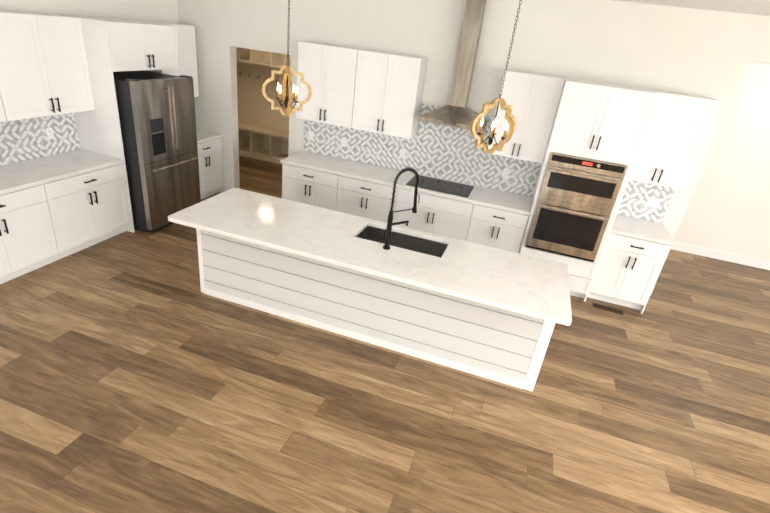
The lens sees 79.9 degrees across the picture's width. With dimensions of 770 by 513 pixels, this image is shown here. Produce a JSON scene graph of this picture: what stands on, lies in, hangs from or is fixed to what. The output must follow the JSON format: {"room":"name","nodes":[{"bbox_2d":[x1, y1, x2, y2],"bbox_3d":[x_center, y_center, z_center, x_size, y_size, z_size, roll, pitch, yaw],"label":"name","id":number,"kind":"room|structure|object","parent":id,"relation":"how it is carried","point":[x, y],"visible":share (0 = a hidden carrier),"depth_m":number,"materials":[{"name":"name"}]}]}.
{"room":"kitchen","nodes":[
{"label":"kitchen","id":0,"kind":"room"},
{"bbox_2d":[0,156,769,512],"bbox_3d":[1.047,2.177,1.801,16.280,0.100,14.680,14,27,14],"label":"floor","id":1,"kind":"structure","parent":0,"point":[140,372],"depth_m":3.51,"materials":[{"name":"brown wood"}]},
{"bbox_2d":[0,182,67,283],"bbox_3d":[-3.763,-0.215,4.299,0.620,0.876,1.009,14,27,14],"label":"base cabinet","id":2,"kind":"object","parent":1,"relation":"on","point":[41,225],"depth_m":4.41,"materials":[{"name":"white wood"}]},
{"bbox_2d":[52,164,130,255],"bbox_3d":[-3.484,-0.559,5.070,0.620,0.876,1.009,14,27,14],"label":"base cabinet","id":3,"kind":"object","parent":1,"relation":"on","point":[93,205],"depth_m":5.01,"materials":[{"name":"white wood"}]},
{"bbox_2d":[0,150,123,194],"bbox_3d":[-3.563,-0.792,4.482,0.638,0.040,1.898,14,27,14],"label":"countertop","id":4,"kind":"structure","parent":3,"relation":"on","point":[17,176],"depth_m":4.70,"materials":[{"name":"white stone"}]},
{"bbox_2d":[58,14,179,232],"bbox_3d":[-3.054,-1.588,5.628,0.682,2.320,1.019,14,27,14],"label":"tall cabinet","id":5,"kind":"object","parent":1,"relation":"on","point":[112,45],"visible":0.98,"depth_m":5.06,"materials":[{"name":"white wood"}]},
{"bbox_2d":[113,70,200,231],"bbox_3d":[-2.947,-1.320,5.718,0.871,1.787,0.915,14,27,14],"label":"refrigerator","id":6,"kind":"object","parent":1,"relation":"on","point":[157,117],"visible":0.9,"depth_m":5.45,"materials":[{"name":"silver metal"}]},
{"bbox_2d":[197,138,222,198],"bbox_3d":[-2.860,-1.298,6.737,0.662,0.875,0.760,14,27,14],"label":"base cabinet","id":7,"kind":"object","parent":1,"relation":"on","point":[210,166],"visible":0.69,"depth_m":6.74,"materials":[{"name":"white wood"}]},
{"bbox_2d":[196,129,222,143],"bbox_3d":[-2.818,-1.710,6.542,0.638,0.040,0.767,14,27,14],"label":"countertop","id":8,"kind":"structure","parent":7,"relation":"on","point":[203,136],"depth_m":6.63,"materials":[{"name":"white stone"}]},
{"bbox_2d":[236,47,290,164],"bbox_3d":[-2.885,-3.125,8.898,2.660,2.230,0.450,14,27,14],"label":"storage unit","id":9,"kind":"object","parent":1,"relation":"on","point":[263,131],"visible":0.17,"depth_m":9.00,"materials":[{"name":"beige paint"}]},
{"bbox_2d":[282,163,341,211],"bbox_3d":[-0.885,-0.844,6.327,0.849,0.876,0.620,14,27,14],"label":"base cabinet","id":10,"kind":"object","parent":1,"relation":"on","point":[299,184],"depth_m":5.97,"materials":[{"name":"white wood"}]},
{"bbox_2d":[342,176,401,222],"bbox_3d":[-0.172,-0.665,6.149,0.905,0.876,0.620,14,27,14],"label":"base cabinet","id":11,"kind":"object","parent":1,"relation":"on","point":[366,199],"depth_m":5.78,"materials":[{"name":"white wood"}]},
{"bbox_2d":[196,228,555,391],"bbox_3d":[-0.153,0.227,4.340,3.280,0.875,0.684,14,27,14],"label":"kitchen island","id":12,"kind":"object","parent":1,"relation":"on","point":[503,346],"visible":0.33,"depth_m":4.04,"materials":[{"name":"white wood"}]},
{"bbox_2d":[168,188,571,325],"bbox_3d":[-0.145,-0.118,4.002,3.370,0.040,0.985,14,27,14],"label":"island countertop","id":13,"kind":"structure","parent":12,"relation":"on","point":[539,288],"depth_m":3.84,"materials":[{"name":"white stone"}]},
{"bbox_2d":[383,167,419,249],"bbox_3d":[0.143,-0.406,3.824,0.218,0.694,0.274,14,27,14],"label":"faucet","id":14,"kind":"object","parent":13,"relation":"on","point":[390,224],"visible":1,"depth_m":3.80,"materials":[{"name":"black metal"}]},
{"bbox_2d":[356,226,447,257],"bbox_3d":[0.137,-0.022,4.188,0.824,0.229,0.414,14,27,14],"label":"sink","id":15,"kind":"object","parent":13,"relation":"in","point":[416,244],"visible":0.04,"depth_m":4.33,"materials":[{"name":"black metal"}]},
{"bbox_2d":[398,189,481,242],"bbox_3d":[0.642,-0.461,5.946,1.060,0.876,0.620,14,27,14],"label":"base cabinet","id":16,"kind":"object","parent":1,"relation":"on","point":[442,216],"depth_m":5.57,"materials":[{"name":"white wood"}]},
{"bbox_2d":[280,151,531,214],"bbox_3d":[0.237,-0.977,5.846,3.178,0.040,0.627,14,27,14],"label":"countertop","id":17,"kind":"structure","parent":16,"relation":"on","point":[502,200],"depth_m":5.76,"materials":[{"name":"white stone"}]},
{"bbox_2d":[406,175,473,197],"bbox_3d":[0.692,-0.882,5.719,0.770,0.006,0.510,14,27,14],"label":"cooktop","id":18,"kind":"object","parent":17,"relation":"in","point":[445,186],"visible":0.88,"depth_m":5.69,"materials":[{"name":"black glass"}]},
{"bbox_2d":[474,206,528,252],"bbox_3d":[1.357,-0.282,5.767,0.698,0.876,0.620,14,27,14],"label":"base cabinet","id":19,"kind":"object","parent":1,"relation":"on","point":[477,224],"depth_m":5.40,"materials":[{"name":"white wood"}]},
{"bbox_2d":[519,78,659,300],"bbox_3d":[2.162,-0.722,5.224,0.860,2.320,0.717,14,27,14],"label":"tall cabinet","id":20,"kind":"object","parent":1,"relation":"on","point":[605,122],"visible":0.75,"depth_m":4.65,"materials":[{"name":"white wood"}]},
{"bbox_2d":[525,152,627,261],"bbox_3d":[2.129,-0.622,5.235,0.756,1.095,0.736,14,27,14],"label":"double oven","id":21,"kind":"object","parent":20,"relation":"in","point":[577,197],"visible":1,"depth_m":4.95,"materials":[{"name":"silver metal"}]},
{"bbox_2d":[592,303,623,314],"bbox_3d":[2.555,0.599,5.279,0.330,0.007,0.100,14,27,14],"label":"floor vent","id":22,"kind":"object","parent":1,"relation":"in","point":[607,308],"visible":1,"depth_m":5.28,"materials":[{"name":"brown metal"}]},
{"bbox_2d":[587,233,670,313],"bbox_3d":[2.789,0.087,5.390,0.623,0.875,0.662,14,27,14],"label":"base cabinet","id":23,"kind":"object","parent":1,"relation":"on","point":[629,269],"visible":0.77,"depth_m":5.12,"materials":[{"name":"white wood"}]},
{"bbox_2d":[610,215,675,245],"bbox_3d":[2.853,-0.321,5.193,0.643,0.040,0.627,14,27,14],"label":"countertop","id":24,"kind":"structure","parent":23,"relation":"on","point":[656,232],"depth_m":5.08,"materials":[{"name":"white stone"}]},
{"bbox_2d":[0,0,769,260],"bbox_3d":[1.259,0.528,0.989,16.280,3.600,14.680,14,27,14],"label":"wall","id":25,"kind":"structure","parent":0,"point":[720,201],"depth_m":5.46,"materials":[{"name":"white paint"}]},
{"bbox_2d":[0,58,15,121],"bbox_3d":[-3.736,-1.522,3.708,0.330,0.910,1.010,14,27,14],"label":"upper cabinet","id":26,"kind":"object","parent":25,"relation":"attached to","point":[6,112],"depth_m":4.19,"materials":[{"name":"white wood"}]},
{"bbox_2d":[0,113,79,165],"bbox_3d":[-3.828,-1.105,4.440,0.010,0.494,1.896,14,27,14],"label":"backsplash","id":27,"kind":"structure","parent":25,"relation":"attached to","point":[21,140],"depth_m":4.86,"materials":[{"name":"tile"}]},
{"bbox_2d":[46,128,53,138],"bbox_3d":[-3.626,-1.332,4.981,0.007,0.115,0.070,14,27,14],"label":"electrical outlet","id":28,"kind":"object","parent":27,"relation":"attached to","point":[50,134],"visible":1,"depth_m":4.98,"materials":[{"name":"white plastic"}]},
{"bbox_2d":[0,10,94,119],"bbox_3d":[-3.458,-1.865,4.478,0.330,0.910,1.010,14,27,14],"label":"upper cabinet","id":29,"kind":"object","parent":25,"relation":"attached to","point":[44,69],"depth_m":4.46,"materials":[{"name":"white wood"}]},
{"bbox_2d":[137,20,198,96],"bbox_3d":[-2.847,-2.590,6.110,0.372,0.910,0.680,14,27,14],"label":"upper cabinet","id":30,"kind":"object","parent":25,"relation":"attached to","point":[187,49],"visible":0.4,"depth_m":6.14,"materials":[{"name":"white wood"}]},
{"bbox_2d":[296,41,363,128],"bbox_3d":[-0.658,-2.168,5.822,0.838,0.910,0.330,14,27,14],"label":"upper cabinet","id":31,"kind":"object","parent":25,"relation":"attached to","point":[332,72],"depth_m":5.66,"materials":[{"name":"white wood"}]},
{"bbox_2d":[356,49,427,138],"bbox_3d":[0.017,-1.999,5.654,0.837,0.910,0.330,14,27,14],"label":"upper cabinet","id":32,"kind":"object","parent":25,"relation":"attached to","point":[369,90],"depth_m":5.49,"materials":[{"name":"white wood"}]},
{"bbox_2d":[303,104,540,196],"bbox_3d":[0.395,-1.512,5.919,3.167,0.885,0.010,14,27,14],"label":"backsplash","id":33,"kind":"structure","parent":25,"relation":"attached to","point":[450,153],"depth_m":5.91,"materials":[{"name":"tile"}]},
{"bbox_2d":[309,131,313,139],"bbox_3d":[-1.022,-1.671,6.347,0.070,0.115,0.008,14,27,14],"label":"electrical outlet","id":34,"kind":"object","parent":33,"relation":"attached to","point":[311,135],"visible":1,"depth_m":6.34,"materials":[{"name":"white plastic"}]},
{"bbox_2d":[341,137,345,146],"bbox_3d":[-0.560,-1.551,6.235,0.070,0.115,0.007,14,27,14],"label":"electrical outlet","id":35,"kind":"object","parent":33,"relation":"attached to","point":[343,141],"visible":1,"depth_m":6.23,"materials":[{"name":"white plastic"}]},
{"bbox_2d":[400,149,405,157],"bbox_3d":[0.232,-1.352,6.037,0.070,0.115,0.007,14,27,14],"label":"electrical outlet","id":36,"kind":"object","parent":33,"relation":"attached to","point":[402,153],"visible":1,"depth_m":6.04,"materials":[{"name":"white plastic"}]},
{"bbox_2d":[502,168,509,177],"bbox_3d":[1.505,-1.037,5.717,0.070,0.115,0.007,14,27,14],"label":"electrical outlet","id":37,"kind":"object","parent":33,"relation":"attached to","point":[505,172],"visible":1,"depth_m":5.71,"materials":[{"name":"white plastic"}]},
{"bbox_2d":[418,0,486,130],"bbox_3d":[0.886,-2.219,5.153,0.750,1.436,0.460,14,27,14],"label":"range hood","id":38,"kind":"object","parent":25,"relation":"attached to","point":[456,111],"visible":0.96,"depth_m":5.25,"materials":[{"name":"silver metal"}]},
{"bbox_2d":[488,69,564,162],"bbox_3d":[1.596,-1.602,5.259,0.636,0.910,0.330,14,27,14],"label":"upper cabinet","id":39,"kind":"object","parent":25,"relation":"attached to","point":[534,98],"depth_m":5.08,"materials":[{"name":"white wood"}]},
{"bbox_2d":[617,180,675,222],"bbox_3d":[2.974,-0.684,5.356,0.623,0.494,0.010,14,27,14],"label":"backsplash","id":40,"kind":"structure","parent":25,"relation":"attached to","point":[637,194],"depth_m":5.35,"materials":[{"name":"tile"}]},
{"bbox_2d":[646,197,659,207],"bbox_3d":[3.106,-0.622,5.323,0.115,0.115,0.008,14,27,14],"label":"electrical outlet","id":41,"kind":"object","parent":40,"relation":"attached to","point":[653,202],"visible":1,"depth_m":5.32,"materials":[{"name":"white plastic"}]},
{"bbox_2d":[629,89,719,189],"bbox_3d":[2.990,-1.243,4.892,0.608,0.910,0.372,14,27,14],"label":"upper cabinet","id":42,"kind":"object","parent":25,"relation":"attached to","point":[677,131],"visible":0.88,"depth_m":4.75,"materials":[{"name":"white wood"}]},
{"bbox_2d":[671,242,769,269],"bbox_3d":[7.287,0.521,6.523,7.160,0.135,0.015,14,27,14],"label":"baseboard","id":43,"kind":"structure","parent":25,"relation":"attached to","point":[724,256],"depth_m":7.04,"materials":[{"name":"white wood"}]},
{"bbox_2d":[613,0,769,15],"bbox_3d":[1.441,-0.897,0.289,16.280,0.604,14.680,14,27,14],"label":"ceiling","id":44,"kind":"structure","parent":0,"point":[757,7],"depth_m":4.18,"materials":[{"name":"paint"}]},
{"bbox_2d":[262,1,311,116],"bbox_3d":[-0.735,-1.714,3.501,0.293,1.258,0.293,18,28,20],"label":"pendant light","id":45,"kind":"object","parent":44,"relation":"hanging from","point":[288,103],"visible":1,"depth_m":3.66,"materials":[{"name":"gold metal"}]},
{"bbox_2d":[470,0,521,153],"bbox_3d":[0.830,-1.320,3.111,0.296,1.259,0.296,14,27,14],"label":"pendant light","id":46,"kind":"object","parent":44,"relation":"hanging from","point":[509,117],"visible":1,"depth_m":3.24,"materials":[{"name":"gold metal"}]}
]}

